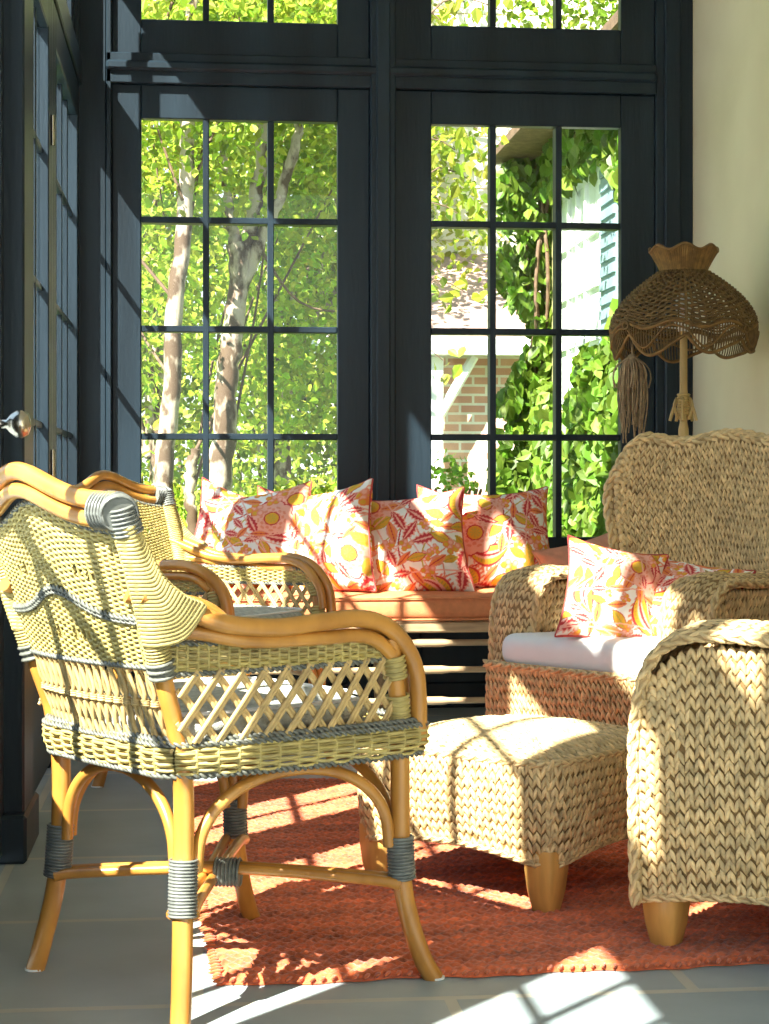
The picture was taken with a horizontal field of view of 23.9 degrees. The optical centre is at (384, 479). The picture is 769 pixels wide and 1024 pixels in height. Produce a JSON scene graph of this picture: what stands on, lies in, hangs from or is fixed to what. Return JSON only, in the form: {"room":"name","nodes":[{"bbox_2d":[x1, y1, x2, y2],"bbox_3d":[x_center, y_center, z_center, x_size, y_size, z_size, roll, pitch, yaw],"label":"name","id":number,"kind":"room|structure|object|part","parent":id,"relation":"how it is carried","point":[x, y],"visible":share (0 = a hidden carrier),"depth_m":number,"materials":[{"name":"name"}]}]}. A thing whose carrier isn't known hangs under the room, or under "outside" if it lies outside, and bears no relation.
{"room":"sunroom","nodes":[
{"label":"sunroom","id":0,"kind":"room"},
{"bbox_2d":[0,0,81,864],"bbox_3d":[-0.856,-0.775,3.280,0.190,3.450,8.300,0,0,-6],"label":"door frame","id":1,"kind":"structure","parent":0,"point":[20,818],"depth_m":4.53,"materials":[{"name":"blue paint"}]},
{"bbox_2d":[0,0,30,857],"bbox_3d":[-0.888,-0.340,4.231,0.160,2.540,0.600,0,0,-6],"label":"door","id":2,"kind":"structure","parent":1,"relation":"in","point":[18,423],"depth_m":4.47,"materials":[{"name":"blue paint"}]},
{"bbox_3d":[-0.835,-0.125,4.056,0.090,0.064,0.064,0,0,-6],"label":"knob","id":3,"kind":"part","parent":2,"relation":"part of","materials":[{"name":"silver metal"}]},
{"bbox_2d":[34,0,54,791],"bbox_3d":[-1.056,-0.340,5.380,0.063,2.540,1.200,0,0,-6],"label":"door","id":4,"kind":"structure","parent":1,"relation":"in","point":[42,8],"depth_m":5.90,"materials":[{"name":"blue paint"}]},
{"bbox_2d":[54,4,78,667],"bbox_3d":[-1.201,-0.340,6.730,0.050,2.540,1.275,0,0,-6],"label":"door","id":5,"kind":"structure","parent":1,"relation":"in","point":[66,86],"depth_m":7.02,"materials":[{"name":"blue paint"}]},
{"bbox_2d":[66,0,73,26],"bbox_3d":[-1.233,-2.060,6.726,0.075,0.660,1.275,0,0,-6],"label":"window","id":6,"kind":"structure","parent":1,"relation":"in","point":[70,3],"depth_m":7.28,"materials":[{"name":"blue paint"}]},
{"bbox_2d":[0,707,768,1023],"bbox_3d":[0.422,1.010,3.487,2.814,0.120,8.450,0,0,-6],"label":"floor","id":7,"kind":"structure","parent":0,"point":[109,961],"depth_m":3.42,"materials":[{"name":"stone"}]},
{"bbox_2d":[73,470,341,787],"bbox_3d":[-0.598,0.464,5.738,0.765,0.993,0.630,0,0,30],"label":"rattan armchair","id":8,"kind":"object","parent":7,"relation":"on","point":[177,552],"visible":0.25,"depth_m":5.93,"materials":[{"name":"beige wicker"}]},
{"bbox_3d":[-0.917,0.497,5.638,0.194,0.916,0.068,0,0,15],"label":"leg","id":9,"kind":"part","parent":8,"relation":"part of","materials":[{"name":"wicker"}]},
{"bbox_3d":[-0.892,0.026,5.908,0.087,0.117,0.508,0,0,30],"label":"rail","id":10,"kind":"part","parent":8,"relation":"part of","materials":[{"name":"wood"}]},
{"bbox_3d":[-0.840,0.181,5.878,0.130,0.293,0.482,0,0,30],"label":"panel","id":11,"kind":"part","parent":8,"relation":"part of","materials":[{"name":"beige wicker"}]},
{"bbox_3d":[-0.709,0.308,5.492,0.478,0.052,0.032,0,0,35],"label":"arm panel","id":12,"kind":"part","parent":8,"relation":"part of","materials":[{"name":"beige wicker"}]},
{"bbox_3d":[-0.706,0.340,5.488,0.629,0.322,0.093,0,0,34],"label":"arm","id":13,"kind":"part","parent":8,"relation":"part of","materials":[{"name":"wicker"}]},
{"bbox_3d":[-0.467,0.626,5.339,0.132,0.669,0.050,0,0,39],"label":"leg","id":14,"kind":"part","parent":8,"relation":"part of","materials":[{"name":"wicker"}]},
{"bbox_3d":[-0.435,0.340,5.955,0.629,0.322,0.093,0,0,26],"label":"arm","id":15,"kind":"part","parent":8,"relation":"part of","materials":[{"name":"wicker"}]},
{"bbox_3d":[-0.441,0.308,5.955,0.478,0.052,0.032,0,0,25],"label":"arm panel","id":16,"kind":"part","parent":8,"relation":"part of","materials":[{"name":"beige wicker"}]},
{"bbox_2d":[234,605,302,617],"bbox_3d":[-0.552,0.430,5.711,0.483,0.068,0.473,0,0,30],"label":"seat cushion","id":17,"kind":"object","parent":8,"relation":"on","point":[254,611],"visible":0.16,"depth_m":5.65,"materials":[{"name":"white fabric"}]},
{"bbox_3d":[-0.187,0.626,5.821,0.132,0.669,0.050,0,0,22],"label":"leg","id":18,"kind":"part","parent":8,"relation":"part of","materials":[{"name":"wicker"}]},
{"bbox_2d":[174,620,489,709],"bbox_3d":[0.080,0.738,7.025,1.800,0.425,0.640,0,0,-6],"label":"window bench","id":19,"kind":"object","parent":7,"relation":"on","point":[463,625],"visible":0.1,"depth_m":6.73,"materials":[{"name":"brown wood"}]},
{"bbox_2d":[200,587,494,620],"bbox_3d":[0.080,0.470,7.025,1.811,0.104,0.661,0,0,-6],"label":"bench cushion","id":20,"kind":"object","parent":19,"relation":"on","point":[396,605],"visible":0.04,"depth_m":6.71,"materials":[{"name":"fabric"}]},
{"bbox_2d":[194,477,258,587],"bbox_3d":[-0.591,0.249,7.224,0.497,0.524,0.199,0,0,-20],"label":"throw pillow","id":21,"kind":"object","parent":20,"relation":"on","point":[209,490],"visible":0.13,"depth_m":7.17,"materials":[{"name":"fabric"}]},
{"bbox_2d":[204,481,312,586],"bbox_3d":[-0.472,0.221,6.991,0.479,0.434,0.225,0,0,4],"label":"throw pillow","id":22,"kind":"object","parent":20,"relation":"on","point":[273,522],"visible":0.64,"depth_m":6.92,"materials":[{"name":"fabric"}]},
{"bbox_2d":[257,486,290,587],"bbox_3d":[-0.346,0.270,7.241,0.473,0.496,0.206,0,0,12],"label":"throw pillow","id":23,"kind":"object","parent":20,"relation":"on","point":[260,490],"visible":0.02,"depth_m":7.27,"materials":[{"name":"fabric"}]},
{"bbox_2d":[291,478,376,591],"bbox_3d":[-0.205,0.239,6.945,0.449,0.492,0.219,0,0,25],"label":"throw pillow","id":24,"kind":"object","parent":20,"relation":"on","point":[337,524],"visible":0.77,"depth_m":6.85,"materials":[{"name":"fabric"}]},
{"bbox_2d":[371,487,475,590],"bbox_3d":[0.113,0.255,6.979,0.479,0.458,0.216,0,0,3],"label":"throw pillow","id":25,"kind":"object","parent":20,"relation":"on","point":[418,543],"visible":0.86,"depth_m":6.90,"materials":[{"name":"fabric"}]},
{"bbox_2d":[416,484,440,497],"bbox_3d":[0.313,0.261,7.333,0.476,0.485,0.207,0,0,-1],"label":"throw pillow","id":26,"kind":"object","parent":20,"relation":"on","point":[422,491],"visible":0.02,"depth_m":7.33,"materials":[{"name":"fabric"}]},
{"bbox_2d":[444,486,549,587],"bbox_3d":[0.464,0.238,7.166,0.445,0.425,0.206,0,0,-12],"label":"throw pillow","id":27,"kind":"object","parent":20,"relation":"on","point":[501,533],"visible":0.8,"depth_m":7.09,"materials":[{"name":"fabric"}]},
{"bbox_2d":[532,533,608,565],"bbox_3d":[0.812,0.374,7.123,0.461,0.381,0.213,0,0,-25],"label":"pillow","id":28,"kind":"object","parent":20,"relation":"on","point":[558,555],"visible":0.08,"depth_m":7.07,"materials":[{"name":"fabric"}]},
{"bbox_3d":[-0.019,0.757,7.306,0.052,0.386,0.051,0,0,-6],"label":"leg","id":29,"kind":"part","parent":19,"relation":"part of","materials":[{"name":"wicker"}]},
{"bbox_3d":[0.080,0.545,7.025,1.800,0.040,0.640,0,0,-6],"label":"seat frame","id":30,"kind":"part","parent":19,"relation":"part of","materials":[{"name":"brown wood"}]},
{"bbox_2d":[194,777,768,985],"bbox_3d":[0.502,0.938,4.662,2.015,0.020,2.315,0,0,-8],"label":"rug","id":31,"kind":"object","parent":7,"relation":"on","point":[477,917],"visible":0.48,"depth_m":3.89,"materials":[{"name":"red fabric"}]},
{"bbox_2d":[0,462,444,1023],"bbox_3d":[-0.371,0.464,3.447,0.765,0.993,0.630,0,0,-40],"label":"rattan armchair","id":32,"kind":"object","parent":31,"relation":"on","point":[140,617],"visible":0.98,"depth_m":3.25,"materials":[{"name":"beige wicker"}]},
{"bbox_3d":[-0.702,0.497,3.490,0.194,0.916,0.068,0,0,-25],"label":"leg","id":33,"kind":"part","parent":32,"relation":"part of","materials":[{"name":"wood"}]},
{"bbox_3d":[-0.630,0.026,3.229,0.087,0.117,0.508,0,0,-40],"label":"rail","id":34,"kind":"part","parent":32,"relation":"part of","materials":[{"name":"wood"}]},
{"bbox_3d":[-0.585,0.181,3.267,0.130,0.293,0.482,0,0,-40],"label":"panel","id":35,"kind":"part","parent":32,"relation":"part of","materials":[{"name":"beige wicker"}]},
{"bbox_3d":[-0.520,0.340,3.675,0.629,0.322,0.093,0,0,-44],"label":"arm","id":36,"kind":"part","parent":32,"relation":"part of","materials":[{"name":"wicker"}]},
{"bbox_3d":[-0.385,0.497,3.114,0.068,0.916,0.194,0,0,35],"label":"leg","id":37,"kind":"part","parent":32,"relation":"part of","materials":[{"name":"wood"}]},
{"bbox_2d":[77,676,366,736],"bbox_3d":[-0.330,0.430,3.482,0.483,0.068,0.473,0,0,-40],"label":"seat cushion","id":38,"kind":"object","parent":32,"relation":"on","point":[194,694],"visible":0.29,"depth_m":3.34,"materials":[{"name":"white fabric"}]},
{"bbox_3d":[-0.310,0.626,3.863,0.050,0.669,0.132,0,0,41],"label":"leg","id":39,"kind":"part","parent":32,"relation":"part of","materials":[{"name":"wood"}]},
{"bbox_3d":[-0.172,0.340,3.262,0.629,0.322,0.093,0,0,-36],"label":"arm","id":40,"kind":"part","parent":32,"relation":"part of","materials":[{"name":"wicker"}]},
{"bbox_3d":[-0.178,0.308,3.260,0.478,0.052,0.032,0,0,-35],"label":"arm panel","id":41,"kind":"part","parent":32,"relation":"part of","materials":[{"name":"beige wicker"}]},
{"bbox_3d":[0.049,0.626,3.436,0.132,0.669,0.050,0,0,-32],"label":"leg","id":42,"kind":"part","parent":32,"relation":"part of","materials":[{"name":"wood"}]},
{"bbox_2d":[357,714,628,912],"bbox_3d":[0.319,0.752,4.290,0.595,0.373,0.595,0,0,39],"label":"woven ottoman","id":43,"kind":"object","parent":31,"relation":"on","point":[542,794],"visible":0.72,"depth_m":4.03,"materials":[{"name":"beige wicker"}]},
{"bbox_3d":[-0.010,0.871,4.256,0.078,0.135,0.078,0,0,39],"label":"leg","id":44,"kind":"part","parent":43,"relation":"part of","materials":[{"name":"brown wood"}]},
{"bbox_3d":[0.353,0.871,3.961,0.078,0.135,0.078,0,0,39],"label":"leg","id":45,"kind":"part","parent":43,"relation":"part of","materials":[{"name":"brown wood"}]},
{"bbox_2d":[483,428,768,726],"bbox_3d":[0.811,0.388,5.378,0.822,1.100,0.813,0,0,-44],"label":"woven armchair","id":46,"kind":"object","parent":31,"relation":"on","point":[702,499],"visible":0.41,"depth_m":5.47,"materials":[{"name":"brown wicker"}]},
{"bbox_3d":[0.545,0.549,5.555,0.518,0.594,0.165,0,0,-44],"label":"arm","id":47,"kind":"part","parent":46,"relation":"part of"},
{"bbox_3d":[0.736,0.691,5.305,0.580,0.318,0.714,0,0,-44],"label":"seat","id":48,"kind":"part","parent":46,"relation":"part of","materials":[{"name":"beige wicker"}]},
{"bbox_2d":[501,631,657,675],"bbox_3d":[0.746,0.494,5.313,0.581,0.112,0.667,0,0,-44],"label":"seat cushion","id":49,"kind":"object","parent":46,"relation":"on","point":[622,655],"visible":0.48,"depth_m":5.12,"materials":[{"name":"white fabric"}]},
{"bbox_2d":[555,534,668,637],"bbox_3d":[0.654,0.329,5.204,0.349,0.344,0.163,0,0,-1],"label":"throw pillow","id":50,"kind":"object","parent":49,"relation":"on","point":[610,592],"visible":0.96,"depth_m":5.15,"materials":[{"name":"fabric"}]},
{"bbox_2d":[650,559,755,635],"bbox_3d":[0.855,0.349,5.196,0.366,0.262,0.198,0,0,39],"label":"throw pillow","id":51,"kind":"object","parent":49,"relation":"on","point":[674,570],"visible":0.29,"depth_m":5.19,"materials":[{"name":"fabric"}]},
{"bbox_3d":[1.001,0.340,5.564,0.283,0.954,0.736,0,0,-44],"label":"backrest","id":52,"kind":"part","parent":46,"relation":"part of","materials":[{"name":"beige wicker"}]},
{"bbox_3d":[0.983,0.548,5.109,0.520,0.597,0.165,0,0,-44],"label":"arm","id":53,"kind":"part","parent":46,"relation":"part of"},
{"bbox_2d":[626,619,768,945],"bbox_3d":[1.061,0.388,3.763,0.848,1.100,0.863,0,0,34],"label":"woven armchair","id":54,"kind":"object","parent":31,"relation":"on","point":[697,766],"visible":1,"depth_m":3.57,"materials":[{"name":"beige wicker"}]},
{"bbox_3d":[0.571,0.871,3.678,0.082,0.135,0.082,0,0,34],"label":"leg","id":55,"kind":"part","parent":54,"relation":"part of","materials":[{"name":"brown wood"}]},
{"bbox_2d":[609,242,759,442],"bbox_3d":[1.086,0.050,6.598,0.539,1.801,0.545,0,0,30],"label":"floor lamp","id":56,"kind":"object","parent":7,"relation":"on","point":[683,261],"visible":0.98,"depth_m":6.49,"materials":[{"name":"brown wicker"}]},
{"bbox_3d":[1.087,-0.797,6.596,0.255,0.107,0.255,0,0,-6],"label":"shade crown","id":57,"kind":"part","parent":56,"relation":"part of","materials":[{"name":"brown wicker"}]},
{"bbox_3d":[1.087,-0.648,6.596,0.537,0.220,0.536,0,0,-6],"label":"lamp shade","id":58,"kind":"part","parent":56,"relation":"part of","materials":[{"name":"brown wicker"}]},
{"bbox_2d":[79,0,692,707],"bbox_3d":[-0.036,-0.775,7.594,2.684,3.450,0.205,0,0,-6],"label":"wall","id":59,"kind":"structure","parent":0,"point":[670,80],"depth_m":7.50,"materials":[{"name":"blue paint"}]},
{"bbox_2d":[112,84,368,512],"bbox_3d":[-0.595,-0.588,7.536,1.062,2.075,0.075,0,0,-6],"label":"window","id":60,"kind":"structure","parent":59,"relation":"in","point":[132,104],"depth_m":7.51,"materials":[{"name":"blue paint"}]},
{"bbox_2d":[112,0,368,57],"bbox_3d":[-0.595,-2.050,7.536,1.062,0.600,0.075,0,0,-6],"label":"window","id":61,"kind":"structure","parent":59,"relation":"in","point":[349,37],"depth_m":7.50,"materials":[{"name":"blue paint"}]},
{"bbox_2d":[396,90,654,547],"bbox_3d":[0.589,-0.588,7.658,1.108,2.075,0.075,0,0,-6],"label":"window","id":62,"kind":"structure","parent":59,"relation":"in","point":[633,117],"depth_m":7.61,"materials":[{"name":"blue paint"}]},
{"bbox_2d":[396,0,654,64],"bbox_3d":[0.589,-2.050,7.658,1.108,0.600,0.075,0,0,-6],"label":"window","id":63,"kind":"structure","parent":59,"relation":"in","point":[633,42],"depth_m":7.62,"materials":[{"name":"blue paint"}]},
{"bbox_2d":[599,160,617,342],"bbox_3d":[1.320,-1.165,10.480,0.085,1.430,0.440,0,0,-6],"label":"shutter","id":64,"kind":"object","parent":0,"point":[608,243],"depth_m":10.46,"materials":[{"name":"blue paint"}]},
{"bbox_2d":[693,0,768,434],"bbox_3d":[1.794,-0.775,3.653,0.150,3.450,8.500,0,0,-6],"label":"wall","id":65,"kind":"structure","parent":0,"point":[731,37],"depth_m":7.11,"materials":[{"name":"beige paint"}]},
{"label":"outside","id":66,"kind":"structure","parent":0,"visible":0},
{"bbox_3d":[1.507,1.200,34.159,70.000,0.200,52.350,0,0,-6],"label":"ground","id":67,"kind":"structure","parent":66,"visible":0},
{"bbox_2d":[144,480,199,535],"bbox_3d":[-1.712,0.564,13.496,1.416,1.138,1.422,0,0,-6],"label":"round shrub","id":68,"kind":"object","parent":67,"relation":"on","point":[180,501],"visible":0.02,"depth_m":13.44,"materials":[{"name":"green plant"}]},
{"bbox_2d":[148,468,274,534],"bbox_3d":[-1.397,0.517,14.938,1.813,1.231,1.808,0,0,-6],"label":"round shrub","id":69,"kind":"object","parent":67,"relation":"on","point":[235,482],"visible":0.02,"depth_m":14.84,"materials":[{"name":"green plant"}]},
{"bbox_2d":[142,0,326,533],"bbox_3d":[-1.176,-1.049,10.685,1.628,4.304,1.899,0,0,-6],"label":"birch tree","id":70,"kind":"object","parent":67,"relation":"on","point":[188,188],"visible":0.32,"depth_m":10.45,"materials":[{"name":"green plant"}]},
{"bbox_2d":[142,0,335,532],"bbox_3d":[-1.867,-2.062,14.861,2.933,6.346,3.167,0,0,-34],"label":"leafy tree","id":71,"kind":"object","parent":67,"relation":"on","point":[151,423],"visible":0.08,"depth_m":14.74,"materials":[{"name":"green plant"}]},
{"bbox_2d":[142,0,336,534],"bbox_3d":[-0.715,-1.089,11.470,1.952,4.393,2.395,0,0,-3],"label":"birch tree","id":72,"kind":"object","parent":67,"relation":"on","point":[243,257],"visible":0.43,"depth_m":11.32,"materials":[{"name":"green plant"}]},
{"bbox_2d":[142,414,336,520],"bbox_3d":[-2.182,0.219,18.367,5.112,1.843,1.098,0,0,-6],"label":"hedge","id":73,"kind":"object","parent":67,"relation":"on","point":[180,464],"visible":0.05,"depth_m":18.30,"materials":[{"name":"green plant"}]},
{"bbox_3d":[-1.975,0.350,18.443,4.684,1.508,0.134,0,0,-6],"label":"stem","id":74,"kind":"part","parent":73,"relation":"part of","materials":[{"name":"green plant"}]},
{"bbox_2d":[233,475,311,496],"bbox_3d":[-0.817,0.545,12.992,1.506,1.170,1.523,0,0,-6],"label":"round shrub","id":75,"kind":"object","parent":67,"relation":"on","point":[280,481],"visible":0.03,"depth_m":12.98,"materials":[{"name":"green plant"}]},
{"bbox_2d":[142,0,454,494],"bbox_3d":[-1.077,-2.302,16.540,3.387,6.827,2.936,0,0,-11],"label":"leafy tree","id":76,"kind":"object","parent":67,"relation":"on","point":[281,469],"visible":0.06,"depth_m":16.40,"materials":[{"name":"green plant"}]},
{"bbox_2d":[275,461,336,494],"bbox_3d":[-0.478,0.489,14.523,1.612,1.292,1.634,0,0,-6],"label":"round shrub","id":77,"kind":"object","parent":67,"relation":"on","point":[331,486],"visible":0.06,"depth_m":14.43,"materials":[{"name":"green plant"}]},
{"bbox_2d":[221,0,509,473],"bbox_3d":[0.000,-2.445,17.621,2.822,7.113,3.266,0,0,13],"label":"leafy tree","id":78,"kind":"object","parent":67,"relation":"on","point":[436,234],"visible":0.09,"depth_m":16.93,"materials":[{"name":"green plant"}]},
{"bbox_2d":[431,448,482,494],"bbox_3d":[0.483,0.442,13.618,0.751,1.374,0.727,0,0,-6],"label":"round shrub","id":79,"kind":"object","parent":67,"relation":"on","point":[457,470],"visible":0.15,"depth_m":13.59,"materials":[{"name":"green plant"}]},
{"bbox_3d":[0.485,0.582,13.622,0.510,1.041,0.518,0,0,-6],"label":"stem","id":80,"kind":"part","parent":79,"relation":"part of","materials":[{"name":"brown plant"}]},
{"bbox_2d":[305,0,617,494],"bbox_3d":[1.566,-4.400,19.684,5.250,11.000,7.160,0,0,-6],"label":"house","id":81,"kind":"structure","parent":67,"relation":"on","point":[462,409],"depth_m":16.43,"materials":[{"name":"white brick"}]},
{"bbox_3d":[0.458,0.000,16.142,0.120,2.200,0.120,0,0,-6],"label":"porch post","id":82,"kind":"part","parent":81,"relation":"part of","materials":[{"name":"white paint"}]},
{"bbox_2d":[431,0,513,384],"bbox_3d":[0.306,-0.850,9.474,0.741,3.901,0.294,0,0,-6],"label":"slim tree","id":83,"kind":"object","parent":67,"relation":"on","point":[447,153],"visible":0.33,"depth_m":9.48,"materials":[{"name":"green plant"}]},
{"bbox_2d":[467,0,617,29],"bbox_3d":[1.811,-1.957,14.464,2.444,6.129,1.834,0,0,-6],"label":"leafy tree","id":84,"kind":"object","parent":67,"relation":"on","point":[597,10],"visible":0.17,"depth_m":14.19,"materials":[{"name":"green plant"}]},
{"bbox_2d":[496,10,617,411],"bbox_3d":[2.745,-0.580,10.537,3.620,3.360,4.400,0,0,-6],"label":"house","id":85,"kind":"structure","parent":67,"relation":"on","point":[589,258],"depth_m":11.23,"materials":[{"name":"white paint"}]},
{"bbox_2d":[480,129,617,536],"bbox_3d":[1.169,-0.595,10.558,0.638,3.417,4.865,0,0,-6],"label":"climbing vine","id":86,"kind":"object","parent":85,"relation":"attached to","point":[524,269],"visible":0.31,"depth_m":11.86,"materials":[{"name":"green plant"}]},
{"bbox_3d":[1.213,-0.449,10.927,0.241,3.110,4.140,0,0,-6],"label":"stem","id":87,"kind":"part","parent":86,"relation":"part of","materials":[{"name":"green plant"}]}
]}

